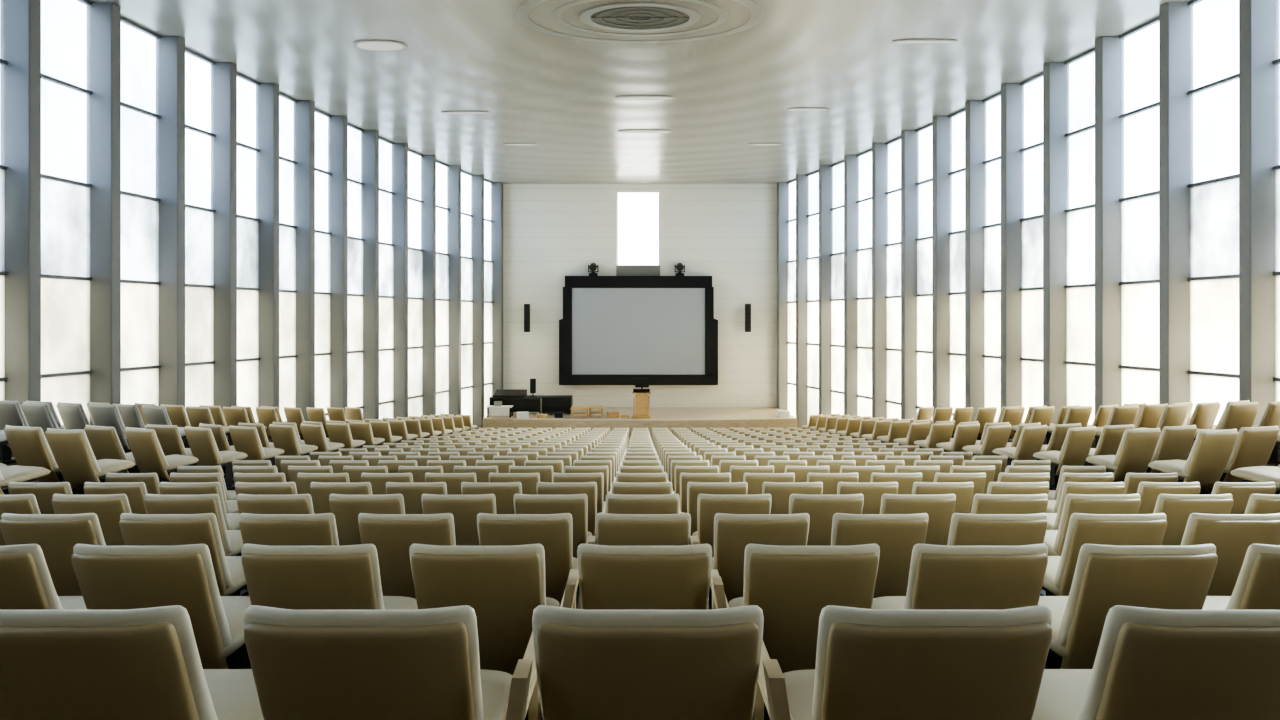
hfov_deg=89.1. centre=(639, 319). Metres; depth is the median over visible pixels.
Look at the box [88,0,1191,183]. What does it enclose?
ceiling
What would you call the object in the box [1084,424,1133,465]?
chair
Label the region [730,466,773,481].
chair
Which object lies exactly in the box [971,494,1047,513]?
chair
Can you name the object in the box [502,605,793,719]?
chair
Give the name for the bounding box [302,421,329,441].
chair
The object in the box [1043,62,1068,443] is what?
column
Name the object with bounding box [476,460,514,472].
chair
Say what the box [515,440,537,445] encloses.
chair
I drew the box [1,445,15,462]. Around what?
chair
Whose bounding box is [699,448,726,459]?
chair
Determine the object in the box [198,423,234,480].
chair
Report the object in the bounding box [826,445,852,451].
chair
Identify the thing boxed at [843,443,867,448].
chair
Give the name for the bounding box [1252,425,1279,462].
chair
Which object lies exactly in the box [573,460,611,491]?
chair
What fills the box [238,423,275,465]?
chair
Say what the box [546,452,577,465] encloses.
chair
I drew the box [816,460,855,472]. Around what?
chair
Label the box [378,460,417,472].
chair
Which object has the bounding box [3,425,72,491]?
chair
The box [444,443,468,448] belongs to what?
chair
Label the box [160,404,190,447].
chair
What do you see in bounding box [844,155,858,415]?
column
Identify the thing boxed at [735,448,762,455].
chair
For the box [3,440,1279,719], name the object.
floor
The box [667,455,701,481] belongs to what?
chair
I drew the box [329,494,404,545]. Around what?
chair
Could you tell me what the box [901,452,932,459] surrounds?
chair
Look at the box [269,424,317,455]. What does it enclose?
chair
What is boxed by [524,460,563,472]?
chair
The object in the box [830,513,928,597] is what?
chair
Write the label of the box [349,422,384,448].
chair
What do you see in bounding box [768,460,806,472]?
chair
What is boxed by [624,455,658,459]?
chair
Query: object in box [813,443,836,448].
chair
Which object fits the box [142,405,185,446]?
chair
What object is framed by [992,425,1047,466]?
chair
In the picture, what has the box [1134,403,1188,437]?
chair
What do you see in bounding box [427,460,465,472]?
chair
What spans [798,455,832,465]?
chair
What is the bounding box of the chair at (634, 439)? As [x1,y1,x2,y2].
[630,438,650,440]
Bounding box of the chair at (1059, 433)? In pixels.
[1039,423,1081,459]
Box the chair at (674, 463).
[671,460,709,491]
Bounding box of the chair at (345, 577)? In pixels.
[241,544,417,609]
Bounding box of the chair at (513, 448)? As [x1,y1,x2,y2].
[495,445,521,451]
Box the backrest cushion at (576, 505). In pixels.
[513,494,587,542]
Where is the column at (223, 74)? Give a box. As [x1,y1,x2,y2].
[211,62,236,417]
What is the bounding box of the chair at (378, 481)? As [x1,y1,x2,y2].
[361,473,412,494]
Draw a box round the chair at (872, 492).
[837,482,897,513]
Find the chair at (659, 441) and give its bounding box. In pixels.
[658,440,680,458]
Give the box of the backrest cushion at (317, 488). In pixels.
[310,482,371,494]
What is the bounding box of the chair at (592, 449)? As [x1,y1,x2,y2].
[591,448,618,472]
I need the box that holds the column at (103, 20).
[86,3,120,425]
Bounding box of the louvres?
[616,266,659,275]
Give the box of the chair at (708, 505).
[692,494,771,609]
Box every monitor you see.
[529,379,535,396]
[635,378,648,388]
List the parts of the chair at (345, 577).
backrest, seat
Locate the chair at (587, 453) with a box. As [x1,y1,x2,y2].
[586,452,617,476]
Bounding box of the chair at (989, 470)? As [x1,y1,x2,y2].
[950,466,994,493]
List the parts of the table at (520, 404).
panel, leg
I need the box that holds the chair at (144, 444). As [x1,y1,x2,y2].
[124,427,198,481]
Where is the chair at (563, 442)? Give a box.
[544,440,566,446]
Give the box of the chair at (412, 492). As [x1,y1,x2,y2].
[386,482,446,513]
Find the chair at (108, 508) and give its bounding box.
[52,494,131,545]
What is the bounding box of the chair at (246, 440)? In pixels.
[229,425,284,463]
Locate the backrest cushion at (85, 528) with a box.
[1,513,105,545]
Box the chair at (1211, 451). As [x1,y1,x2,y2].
[1148,429,1238,494]
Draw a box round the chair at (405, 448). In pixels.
[396,445,421,451]
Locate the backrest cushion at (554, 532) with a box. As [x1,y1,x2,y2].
[477,513,572,568]
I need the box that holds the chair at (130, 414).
[113,403,145,427]
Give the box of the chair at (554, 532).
[477,513,577,604]
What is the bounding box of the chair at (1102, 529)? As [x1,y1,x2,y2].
[1042,513,1166,595]
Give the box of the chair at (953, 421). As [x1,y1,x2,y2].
[926,420,954,439]
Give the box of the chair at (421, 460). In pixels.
[406,455,440,465]
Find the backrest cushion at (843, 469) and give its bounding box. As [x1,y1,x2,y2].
[840,466,884,472]
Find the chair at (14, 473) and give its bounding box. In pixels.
[0,465,49,494]
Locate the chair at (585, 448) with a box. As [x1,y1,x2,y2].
[561,445,587,455]
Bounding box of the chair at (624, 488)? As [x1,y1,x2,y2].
[603,482,680,512]
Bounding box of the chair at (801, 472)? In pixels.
[785,466,829,481]
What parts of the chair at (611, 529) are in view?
armrest, backrest, armrest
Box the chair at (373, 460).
[362,455,396,465]
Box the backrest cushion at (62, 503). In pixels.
[53,494,131,513]
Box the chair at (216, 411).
[199,405,232,445]
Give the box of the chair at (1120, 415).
[1095,405,1139,446]
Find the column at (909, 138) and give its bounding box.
[901,130,918,419]
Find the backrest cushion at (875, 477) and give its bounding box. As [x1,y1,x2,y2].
[870,473,921,481]
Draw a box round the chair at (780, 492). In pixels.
[762,482,822,513]
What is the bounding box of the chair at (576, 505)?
[513,494,591,608]
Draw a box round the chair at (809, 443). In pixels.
[801,440,823,445]
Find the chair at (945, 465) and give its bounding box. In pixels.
[914,460,952,472]
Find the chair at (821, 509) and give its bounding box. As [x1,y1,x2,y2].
[789,494,863,545]
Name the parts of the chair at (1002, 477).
backrest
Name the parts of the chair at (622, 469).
backrest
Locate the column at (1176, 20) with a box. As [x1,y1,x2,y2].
[1159,3,1193,425]
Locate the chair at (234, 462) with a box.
[232,460,271,467]
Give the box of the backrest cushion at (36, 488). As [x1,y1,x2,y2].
[9,482,72,494]
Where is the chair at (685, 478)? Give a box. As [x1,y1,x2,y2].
[680,473,730,512]
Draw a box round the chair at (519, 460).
[493,455,527,465]
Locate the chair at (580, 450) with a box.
[555,448,582,459]
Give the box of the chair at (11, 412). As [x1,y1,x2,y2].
[0,401,60,465]
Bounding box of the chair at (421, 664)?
[244,605,512,719]
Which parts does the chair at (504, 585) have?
backrest, seat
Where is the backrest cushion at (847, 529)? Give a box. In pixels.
[830,513,928,545]
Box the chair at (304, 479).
[297,473,349,512]
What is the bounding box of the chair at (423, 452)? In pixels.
[410,448,439,455]
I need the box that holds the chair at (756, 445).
[751,443,775,448]
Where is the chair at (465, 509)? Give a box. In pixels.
[421,494,496,545]
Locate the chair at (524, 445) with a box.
[506,443,529,448]
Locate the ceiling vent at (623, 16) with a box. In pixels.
[516,0,763,42]
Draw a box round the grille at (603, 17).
[590,6,689,28]
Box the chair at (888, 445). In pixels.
[874,443,898,448]
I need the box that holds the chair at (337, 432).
[326,423,364,451]
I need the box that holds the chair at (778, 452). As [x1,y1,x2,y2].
[771,448,799,455]
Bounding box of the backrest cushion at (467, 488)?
[461,482,521,494]
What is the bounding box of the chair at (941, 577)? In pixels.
[872,544,1047,609]
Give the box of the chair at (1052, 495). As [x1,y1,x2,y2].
[1048,466,1105,499]
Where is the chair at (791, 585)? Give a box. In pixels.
[728,544,879,719]
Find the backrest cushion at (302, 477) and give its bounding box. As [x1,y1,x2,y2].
[297,473,349,481]
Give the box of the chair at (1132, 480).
[1124,473,1177,494]
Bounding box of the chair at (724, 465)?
[719,460,757,472]
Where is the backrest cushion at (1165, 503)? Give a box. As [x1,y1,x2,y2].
[1153,494,1231,513]
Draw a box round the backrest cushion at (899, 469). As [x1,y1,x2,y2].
[895,466,939,472]
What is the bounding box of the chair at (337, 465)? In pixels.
[329,460,368,472]
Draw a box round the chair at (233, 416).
[222,407,266,429]
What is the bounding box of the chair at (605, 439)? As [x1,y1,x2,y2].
[603,438,624,455]
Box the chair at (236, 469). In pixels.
[233,466,277,474]
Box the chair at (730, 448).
[727,445,753,451]
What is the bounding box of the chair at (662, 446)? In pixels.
[661,445,686,465]
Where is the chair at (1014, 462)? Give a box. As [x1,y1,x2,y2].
[1011,460,1050,465]
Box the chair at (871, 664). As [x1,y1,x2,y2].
[783,605,1051,719]
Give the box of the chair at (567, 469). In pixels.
[564,466,609,501]
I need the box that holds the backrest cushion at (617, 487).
[612,482,671,493]
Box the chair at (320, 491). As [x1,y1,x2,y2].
[310,482,371,513]
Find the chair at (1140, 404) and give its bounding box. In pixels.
[1123,403,1146,424]
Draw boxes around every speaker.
[524,304,529,331]
[745,304,750,331]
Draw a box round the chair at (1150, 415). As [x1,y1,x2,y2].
[1134,404,1167,427]
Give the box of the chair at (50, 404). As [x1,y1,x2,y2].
[26,401,64,428]
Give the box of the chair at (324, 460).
[318,455,353,465]
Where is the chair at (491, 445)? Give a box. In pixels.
[475,443,499,448]
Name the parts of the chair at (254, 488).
backrest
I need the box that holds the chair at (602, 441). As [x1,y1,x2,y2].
[601,440,623,459]
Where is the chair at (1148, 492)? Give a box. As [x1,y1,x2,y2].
[1136,482,1200,513]
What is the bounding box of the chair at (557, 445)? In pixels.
[537,443,560,448]
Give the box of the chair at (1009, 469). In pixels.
[1005,466,1050,472]
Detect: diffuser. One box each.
[357,42,402,49]
[444,112,485,113]
[505,144,534,144]
[618,97,671,99]
[620,130,669,132]
[750,144,779,144]
[790,109,825,110]
[896,41,952,42]
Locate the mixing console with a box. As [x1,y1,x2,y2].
[493,389,526,396]
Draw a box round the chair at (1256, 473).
[1231,466,1279,494]
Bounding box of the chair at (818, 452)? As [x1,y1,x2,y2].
[807,448,835,455]
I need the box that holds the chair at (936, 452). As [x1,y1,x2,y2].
[914,448,943,455]
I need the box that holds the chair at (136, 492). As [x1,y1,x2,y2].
[83,482,147,513]
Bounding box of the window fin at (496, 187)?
[491,182,502,395]
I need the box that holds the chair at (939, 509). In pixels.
[880,494,955,545]
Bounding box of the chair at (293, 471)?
[288,466,332,493]
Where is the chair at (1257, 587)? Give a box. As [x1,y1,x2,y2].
[1202,544,1279,609]
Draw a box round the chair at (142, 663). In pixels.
[0,605,263,719]
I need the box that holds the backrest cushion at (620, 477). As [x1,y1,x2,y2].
[616,473,666,481]
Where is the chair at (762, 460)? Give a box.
[754,455,788,465]
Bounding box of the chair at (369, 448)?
[362,445,388,451]
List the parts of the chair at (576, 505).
backrest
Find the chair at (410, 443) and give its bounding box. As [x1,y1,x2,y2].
[401,440,423,445]
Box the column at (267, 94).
[256,83,278,439]
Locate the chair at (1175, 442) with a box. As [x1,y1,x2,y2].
[1146,425,1196,472]
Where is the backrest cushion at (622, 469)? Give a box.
[619,466,663,472]
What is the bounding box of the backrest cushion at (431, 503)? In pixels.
[421,494,496,513]
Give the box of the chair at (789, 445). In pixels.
[782,443,806,448]
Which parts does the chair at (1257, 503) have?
backrest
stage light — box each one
[588,263,597,275]
[675,263,684,275]
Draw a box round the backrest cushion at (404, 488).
[386,482,446,494]
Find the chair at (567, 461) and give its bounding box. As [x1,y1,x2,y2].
[537,455,571,465]
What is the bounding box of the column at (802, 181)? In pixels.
[796,174,808,428]
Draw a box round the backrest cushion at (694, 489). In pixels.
[687,482,747,512]
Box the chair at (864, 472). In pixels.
[840,466,884,481]
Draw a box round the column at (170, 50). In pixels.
[156,36,184,407]
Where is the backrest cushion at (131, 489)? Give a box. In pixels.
[84,482,147,497]
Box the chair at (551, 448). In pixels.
[528,445,554,451]
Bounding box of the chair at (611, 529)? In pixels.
[577,513,709,609]
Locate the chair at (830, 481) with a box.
[807,473,858,494]
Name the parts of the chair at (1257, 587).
seat, backrest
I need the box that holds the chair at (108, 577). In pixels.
[71,544,250,668]
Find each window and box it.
[0,59,6,400]
[41,0,91,424]
[121,17,160,405]
[185,48,214,410]
[237,73,259,422]
[279,92,296,421]
[315,108,331,419]
[348,123,363,414]
[379,137,394,418]
[408,149,423,417]
[436,160,449,414]
[461,170,473,424]
[484,179,492,416]
[617,193,659,264]
[787,179,795,416]
[806,170,818,424]
[830,160,843,414]
[856,149,871,417]
[885,137,900,418]
[916,123,931,412]
[948,108,964,420]
[983,92,1000,421]
[1020,73,1042,422]
[1065,48,1094,424]
[1119,17,1158,405]
[1188,0,1238,424]
[1273,59,1279,401]
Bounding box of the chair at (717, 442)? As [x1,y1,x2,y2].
[715,440,737,447]
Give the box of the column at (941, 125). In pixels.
[932,115,951,418]
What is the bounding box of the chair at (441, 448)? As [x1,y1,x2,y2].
[429,445,455,451]
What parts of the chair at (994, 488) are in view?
backrest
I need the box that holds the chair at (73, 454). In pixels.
[45,428,134,494]
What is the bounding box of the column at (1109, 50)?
[1095,36,1123,415]
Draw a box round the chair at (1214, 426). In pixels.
[1212,400,1249,429]
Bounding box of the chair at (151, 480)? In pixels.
[105,473,160,494]
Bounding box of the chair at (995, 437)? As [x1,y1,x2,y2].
[962,424,1011,455]
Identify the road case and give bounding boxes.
[541,395,572,414]
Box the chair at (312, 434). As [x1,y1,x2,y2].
[300,423,344,451]
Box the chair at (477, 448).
[462,445,488,451]
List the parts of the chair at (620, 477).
backrest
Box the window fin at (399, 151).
[391,143,407,417]
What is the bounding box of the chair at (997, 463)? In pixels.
[962,460,1001,481]
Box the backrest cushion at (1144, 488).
[1136,482,1199,494]
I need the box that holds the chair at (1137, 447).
[1086,428,1160,481]
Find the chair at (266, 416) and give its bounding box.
[256,407,278,441]
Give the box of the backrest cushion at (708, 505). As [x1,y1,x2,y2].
[697,494,771,538]
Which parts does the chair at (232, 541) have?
backrest, seat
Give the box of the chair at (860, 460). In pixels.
[841,455,876,465]
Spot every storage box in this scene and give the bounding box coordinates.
[516,411,528,417]
[537,414,547,417]
[554,411,562,417]
[607,411,618,417]
[621,414,629,417]
[776,410,789,416]
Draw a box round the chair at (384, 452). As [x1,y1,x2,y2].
[374,448,403,455]
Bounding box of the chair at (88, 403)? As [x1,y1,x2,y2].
[87,402,109,425]
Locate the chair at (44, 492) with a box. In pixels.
[8,482,72,513]
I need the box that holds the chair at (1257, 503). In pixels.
[1244,494,1279,513]
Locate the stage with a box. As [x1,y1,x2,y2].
[483,408,796,447]
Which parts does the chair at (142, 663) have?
backrest, seat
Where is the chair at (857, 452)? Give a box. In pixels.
[842,448,871,455]
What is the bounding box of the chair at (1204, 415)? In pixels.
[1185,402,1220,460]
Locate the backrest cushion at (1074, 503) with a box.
[1053,494,1139,552]
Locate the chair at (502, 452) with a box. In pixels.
[482,448,510,455]
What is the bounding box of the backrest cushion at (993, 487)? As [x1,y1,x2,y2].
[987,482,1048,493]
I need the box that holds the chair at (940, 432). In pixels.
[914,423,953,448]
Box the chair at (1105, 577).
[1038,544,1217,668]
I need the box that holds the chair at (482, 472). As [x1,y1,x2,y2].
[454,466,497,481]
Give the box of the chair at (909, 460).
[885,455,919,465]
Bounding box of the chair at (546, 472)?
[509,466,553,481]
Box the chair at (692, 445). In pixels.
[690,443,713,451]
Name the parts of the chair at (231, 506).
backrest, seat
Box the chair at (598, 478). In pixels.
[552,473,604,540]
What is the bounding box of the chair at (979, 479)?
[934,473,985,512]
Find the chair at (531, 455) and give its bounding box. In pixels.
[507,452,538,459]
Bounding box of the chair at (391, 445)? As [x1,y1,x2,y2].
[383,443,407,448]
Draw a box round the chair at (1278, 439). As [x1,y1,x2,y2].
[1275,432,1279,444]
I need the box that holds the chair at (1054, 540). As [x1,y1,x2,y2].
[1040,494,1140,595]
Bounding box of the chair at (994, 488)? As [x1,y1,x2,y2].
[969,482,1048,513]
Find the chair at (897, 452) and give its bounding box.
[878,448,907,455]
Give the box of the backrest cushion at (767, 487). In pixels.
[762,482,822,493]
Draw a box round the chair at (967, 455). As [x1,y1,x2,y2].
[940,452,972,459]
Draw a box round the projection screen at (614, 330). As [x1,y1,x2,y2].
[559,276,717,384]
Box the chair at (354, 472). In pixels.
[343,466,387,481]
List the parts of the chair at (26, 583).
backrest, seat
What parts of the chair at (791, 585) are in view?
seat, backrest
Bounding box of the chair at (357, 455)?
[349,452,380,459]
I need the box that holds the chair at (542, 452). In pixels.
[519,448,546,455]
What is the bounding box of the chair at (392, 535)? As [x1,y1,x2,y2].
[358,513,455,598]
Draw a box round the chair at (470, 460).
[449,455,483,465]
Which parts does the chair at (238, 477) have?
backrest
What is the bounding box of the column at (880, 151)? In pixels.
[872,143,888,418]
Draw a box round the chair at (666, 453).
[664,452,695,476]
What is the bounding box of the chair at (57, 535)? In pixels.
[0,513,105,595]
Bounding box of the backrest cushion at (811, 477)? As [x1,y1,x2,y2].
[807,473,858,481]
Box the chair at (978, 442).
[975,422,1008,444]
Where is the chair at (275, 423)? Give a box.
[272,422,304,443]
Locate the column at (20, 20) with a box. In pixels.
[0,0,40,455]
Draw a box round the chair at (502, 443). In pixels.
[487,440,508,445]
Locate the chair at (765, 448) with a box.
[760,445,786,451]
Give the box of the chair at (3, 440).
[0,430,8,462]
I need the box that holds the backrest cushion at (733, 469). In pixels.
[730,466,773,472]
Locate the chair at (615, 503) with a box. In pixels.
[595,494,684,544]
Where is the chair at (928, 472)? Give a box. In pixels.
[895,466,939,481]
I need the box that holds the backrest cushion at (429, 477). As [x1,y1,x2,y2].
[425,473,476,481]
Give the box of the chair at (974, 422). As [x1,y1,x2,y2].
[950,421,978,441]
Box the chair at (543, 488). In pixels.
[536,482,596,535]
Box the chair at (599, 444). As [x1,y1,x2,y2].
[598,443,622,462]
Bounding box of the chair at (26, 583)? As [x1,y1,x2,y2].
[0,544,86,609]
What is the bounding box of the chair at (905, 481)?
[870,473,921,494]
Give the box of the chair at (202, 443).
[184,426,247,489]
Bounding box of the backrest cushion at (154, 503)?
[145,494,231,552]
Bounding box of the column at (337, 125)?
[328,115,347,418]
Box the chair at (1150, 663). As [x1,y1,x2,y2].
[1032,605,1279,719]
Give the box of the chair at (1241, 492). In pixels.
[1211,482,1276,513]
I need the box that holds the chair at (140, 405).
[135,403,155,424]
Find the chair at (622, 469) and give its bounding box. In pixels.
[614,466,668,481]
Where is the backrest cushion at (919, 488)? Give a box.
[912,482,973,494]
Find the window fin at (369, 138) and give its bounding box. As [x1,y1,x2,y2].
[361,130,378,419]
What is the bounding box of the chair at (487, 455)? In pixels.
[468,452,498,459]
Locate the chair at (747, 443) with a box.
[744,440,765,445]
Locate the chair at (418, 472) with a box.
[398,466,442,481]
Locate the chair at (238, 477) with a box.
[234,473,285,482]
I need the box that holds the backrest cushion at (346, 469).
[343,466,387,472]
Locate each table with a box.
[487,405,512,417]
[489,395,543,413]
[570,406,587,417]
[588,406,602,416]
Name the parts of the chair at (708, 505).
backrest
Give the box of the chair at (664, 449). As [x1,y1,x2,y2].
[663,448,690,470]
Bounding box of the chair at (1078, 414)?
[1047,406,1092,434]
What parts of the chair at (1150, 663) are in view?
seat, backrest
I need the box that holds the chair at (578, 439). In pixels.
[577,438,597,444]
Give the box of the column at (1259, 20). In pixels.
[1239,0,1279,425]
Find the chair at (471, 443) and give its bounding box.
[458,440,480,445]
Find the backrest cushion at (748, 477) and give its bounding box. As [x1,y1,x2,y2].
[743,473,794,481]
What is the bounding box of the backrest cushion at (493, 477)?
[489,473,539,481]
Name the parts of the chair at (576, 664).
armrest, backrest, armrest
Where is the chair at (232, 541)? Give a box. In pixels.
[144,494,247,595]
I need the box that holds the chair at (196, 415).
[185,406,229,434]
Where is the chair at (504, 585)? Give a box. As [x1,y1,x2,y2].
[409,544,559,719]
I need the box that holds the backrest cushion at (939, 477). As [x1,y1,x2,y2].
[934,473,985,481]
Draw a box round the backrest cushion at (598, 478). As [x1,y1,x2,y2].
[552,473,603,511]
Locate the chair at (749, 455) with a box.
[744,452,774,459]
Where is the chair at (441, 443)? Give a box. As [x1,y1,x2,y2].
[429,440,451,445]
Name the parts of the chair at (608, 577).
armrest, backrest, armrest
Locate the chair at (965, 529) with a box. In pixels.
[947,513,1047,545]
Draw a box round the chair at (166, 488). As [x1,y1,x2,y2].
[159,482,239,529]
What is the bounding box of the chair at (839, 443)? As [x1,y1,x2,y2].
[829,440,851,445]
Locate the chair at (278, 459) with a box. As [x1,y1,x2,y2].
[275,455,309,472]
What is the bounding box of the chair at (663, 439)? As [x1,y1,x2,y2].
[656,438,677,454]
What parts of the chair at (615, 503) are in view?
backrest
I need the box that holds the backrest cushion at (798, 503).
[789,494,863,513]
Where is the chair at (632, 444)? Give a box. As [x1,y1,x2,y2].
[629,443,652,445]
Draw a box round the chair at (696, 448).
[694,445,719,455]
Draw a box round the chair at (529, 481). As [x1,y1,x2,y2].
[489,473,539,494]
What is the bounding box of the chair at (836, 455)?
[822,452,853,459]
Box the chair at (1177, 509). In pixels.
[1153,494,1233,545]
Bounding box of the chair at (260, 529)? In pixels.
[239,513,338,545]
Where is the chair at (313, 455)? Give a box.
[310,452,341,459]
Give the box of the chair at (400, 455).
[389,452,419,459]
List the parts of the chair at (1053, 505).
seat, backrest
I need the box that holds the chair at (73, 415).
[56,402,89,429]
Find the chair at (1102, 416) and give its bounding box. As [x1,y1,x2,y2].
[1087,404,1118,447]
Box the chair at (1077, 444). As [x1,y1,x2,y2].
[1033,426,1096,489]
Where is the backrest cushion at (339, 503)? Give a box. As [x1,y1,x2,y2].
[329,494,404,513]
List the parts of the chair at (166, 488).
backrest, seat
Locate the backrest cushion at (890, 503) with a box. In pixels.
[880,494,955,513]
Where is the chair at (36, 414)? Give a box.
[21,402,84,448]
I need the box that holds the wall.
[503,184,776,407]
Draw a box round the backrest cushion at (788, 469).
[785,466,829,472]
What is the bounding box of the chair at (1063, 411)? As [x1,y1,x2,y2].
[1046,405,1079,444]
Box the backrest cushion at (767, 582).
[743,544,879,605]
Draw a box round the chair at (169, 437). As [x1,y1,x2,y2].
[145,424,195,465]
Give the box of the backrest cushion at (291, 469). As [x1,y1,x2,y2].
[288,466,332,472]
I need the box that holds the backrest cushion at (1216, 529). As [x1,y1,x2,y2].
[1180,513,1279,545]
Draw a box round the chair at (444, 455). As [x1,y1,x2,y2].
[428,452,459,459]
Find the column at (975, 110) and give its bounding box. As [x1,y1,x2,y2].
[965,100,986,421]
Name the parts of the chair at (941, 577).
seat, backrest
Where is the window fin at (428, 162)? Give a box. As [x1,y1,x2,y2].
[421,155,435,415]
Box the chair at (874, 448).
[859,445,885,451]
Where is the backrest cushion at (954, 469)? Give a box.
[950,466,994,472]
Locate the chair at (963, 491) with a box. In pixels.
[912,482,973,513]
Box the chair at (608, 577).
[560,544,728,609]
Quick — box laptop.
[493,401,501,406]
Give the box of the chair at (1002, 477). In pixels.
[997,473,1049,482]
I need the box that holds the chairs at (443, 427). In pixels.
[231,405,1046,452]
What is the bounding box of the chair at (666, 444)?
[659,443,683,461]
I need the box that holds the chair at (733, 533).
[710,513,809,602]
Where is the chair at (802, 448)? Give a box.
[793,445,819,451]
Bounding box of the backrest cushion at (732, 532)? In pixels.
[714,513,809,568]
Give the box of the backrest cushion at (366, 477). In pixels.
[361,473,412,481]
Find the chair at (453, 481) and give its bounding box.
[425,473,476,494]
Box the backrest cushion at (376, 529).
[358,513,455,545]
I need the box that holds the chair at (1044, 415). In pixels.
[1011,406,1054,432]
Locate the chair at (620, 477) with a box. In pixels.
[610,473,673,493]
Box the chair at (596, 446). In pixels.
[595,445,621,466]
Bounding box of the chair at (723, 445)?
[720,443,744,448]
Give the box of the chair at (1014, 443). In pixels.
[1006,422,1040,446]
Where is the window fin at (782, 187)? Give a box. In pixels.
[777,182,788,409]
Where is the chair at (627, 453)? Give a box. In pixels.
[625,452,656,455]
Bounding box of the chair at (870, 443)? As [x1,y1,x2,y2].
[858,440,880,445]
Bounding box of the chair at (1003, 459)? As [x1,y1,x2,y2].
[972,455,1007,472]
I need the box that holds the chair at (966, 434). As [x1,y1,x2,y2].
[936,423,979,451]
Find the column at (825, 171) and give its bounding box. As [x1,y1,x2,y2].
[819,165,832,415]
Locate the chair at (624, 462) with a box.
[622,460,660,465]
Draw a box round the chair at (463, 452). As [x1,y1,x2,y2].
[446,448,474,455]
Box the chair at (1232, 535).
[1180,513,1279,595]
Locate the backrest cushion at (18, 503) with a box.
[0,494,40,513]
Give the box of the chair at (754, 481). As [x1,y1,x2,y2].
[743,473,794,494]
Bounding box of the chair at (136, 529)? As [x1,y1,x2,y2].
[119,513,246,595]
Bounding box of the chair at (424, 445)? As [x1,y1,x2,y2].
[414,443,438,448]
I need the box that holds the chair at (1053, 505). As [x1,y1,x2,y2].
[1046,473,1113,512]
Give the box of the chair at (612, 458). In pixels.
[580,455,615,482]
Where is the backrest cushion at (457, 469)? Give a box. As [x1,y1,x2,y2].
[454,466,497,472]
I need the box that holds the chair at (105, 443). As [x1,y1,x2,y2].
[84,425,140,472]
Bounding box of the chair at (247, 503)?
[237,494,313,513]
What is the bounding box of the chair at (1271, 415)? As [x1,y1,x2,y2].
[1257,401,1279,465]
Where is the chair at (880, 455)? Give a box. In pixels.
[862,452,893,459]
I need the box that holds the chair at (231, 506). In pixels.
[170,473,238,512]
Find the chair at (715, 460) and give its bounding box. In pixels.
[711,455,745,465]
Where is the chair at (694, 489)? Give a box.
[687,482,747,544]
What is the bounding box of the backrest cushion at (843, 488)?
[837,482,897,494]
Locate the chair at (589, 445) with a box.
[567,443,591,451]
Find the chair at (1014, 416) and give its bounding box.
[1000,407,1024,442]
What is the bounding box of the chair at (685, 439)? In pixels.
[683,438,704,444]
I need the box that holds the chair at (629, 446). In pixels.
[628,445,653,448]
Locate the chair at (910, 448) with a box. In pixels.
[892,445,918,451]
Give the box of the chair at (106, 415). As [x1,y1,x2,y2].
[88,403,145,452]
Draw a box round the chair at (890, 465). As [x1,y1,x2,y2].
[865,460,904,472]
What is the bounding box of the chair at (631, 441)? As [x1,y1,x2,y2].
[629,440,651,442]
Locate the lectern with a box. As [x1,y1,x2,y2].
[632,380,650,417]
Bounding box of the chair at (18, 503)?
[0,494,40,545]
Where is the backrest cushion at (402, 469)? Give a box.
[398,466,442,472]
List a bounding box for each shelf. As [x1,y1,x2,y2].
[572,412,587,414]
[590,411,600,413]
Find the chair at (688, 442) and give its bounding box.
[686,440,708,447]
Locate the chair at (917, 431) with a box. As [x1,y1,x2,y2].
[894,422,929,448]
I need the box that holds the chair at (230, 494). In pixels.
[177,466,236,499]
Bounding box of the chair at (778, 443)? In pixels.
[772,440,794,445]
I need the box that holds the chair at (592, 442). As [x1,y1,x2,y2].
[572,440,594,447]
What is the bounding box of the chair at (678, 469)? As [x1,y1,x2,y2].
[674,466,718,496]
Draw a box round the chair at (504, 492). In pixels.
[461,482,521,513]
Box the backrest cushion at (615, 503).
[605,494,679,513]
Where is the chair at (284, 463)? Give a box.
[281,460,319,481]
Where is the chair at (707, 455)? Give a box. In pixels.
[704,452,735,465]
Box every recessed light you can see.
[353,40,406,50]
[441,111,488,113]
[503,143,536,144]
[615,95,674,99]
[618,129,671,132]
[748,143,781,144]
[787,108,828,110]
[892,39,957,43]
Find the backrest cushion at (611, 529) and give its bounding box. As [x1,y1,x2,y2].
[595,513,690,544]
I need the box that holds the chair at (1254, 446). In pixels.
[1210,426,1279,493]
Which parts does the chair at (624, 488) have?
backrest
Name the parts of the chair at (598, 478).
backrest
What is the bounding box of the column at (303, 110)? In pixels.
[293,100,314,420]
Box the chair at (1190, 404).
[1172,402,1192,425]
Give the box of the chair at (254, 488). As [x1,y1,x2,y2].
[235,482,314,513]
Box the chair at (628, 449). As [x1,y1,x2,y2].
[627,448,654,451]
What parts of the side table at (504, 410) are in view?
panel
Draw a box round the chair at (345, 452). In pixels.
[338,448,367,455]
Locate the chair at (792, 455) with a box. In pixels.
[783,452,814,459]
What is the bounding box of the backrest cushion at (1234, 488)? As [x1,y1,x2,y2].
[1211,482,1274,494]
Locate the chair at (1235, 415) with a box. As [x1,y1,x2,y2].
[1194,402,1259,439]
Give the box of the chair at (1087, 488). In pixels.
[1046,482,1124,529]
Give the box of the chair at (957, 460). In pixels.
[929,455,963,465]
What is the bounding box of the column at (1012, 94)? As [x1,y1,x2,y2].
[1001,83,1023,439]
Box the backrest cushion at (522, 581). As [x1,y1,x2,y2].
[409,544,545,604]
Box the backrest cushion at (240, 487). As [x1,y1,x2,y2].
[235,482,296,493]
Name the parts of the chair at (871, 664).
seat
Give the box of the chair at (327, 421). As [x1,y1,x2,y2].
[325,420,344,423]
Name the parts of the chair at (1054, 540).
seat, backrest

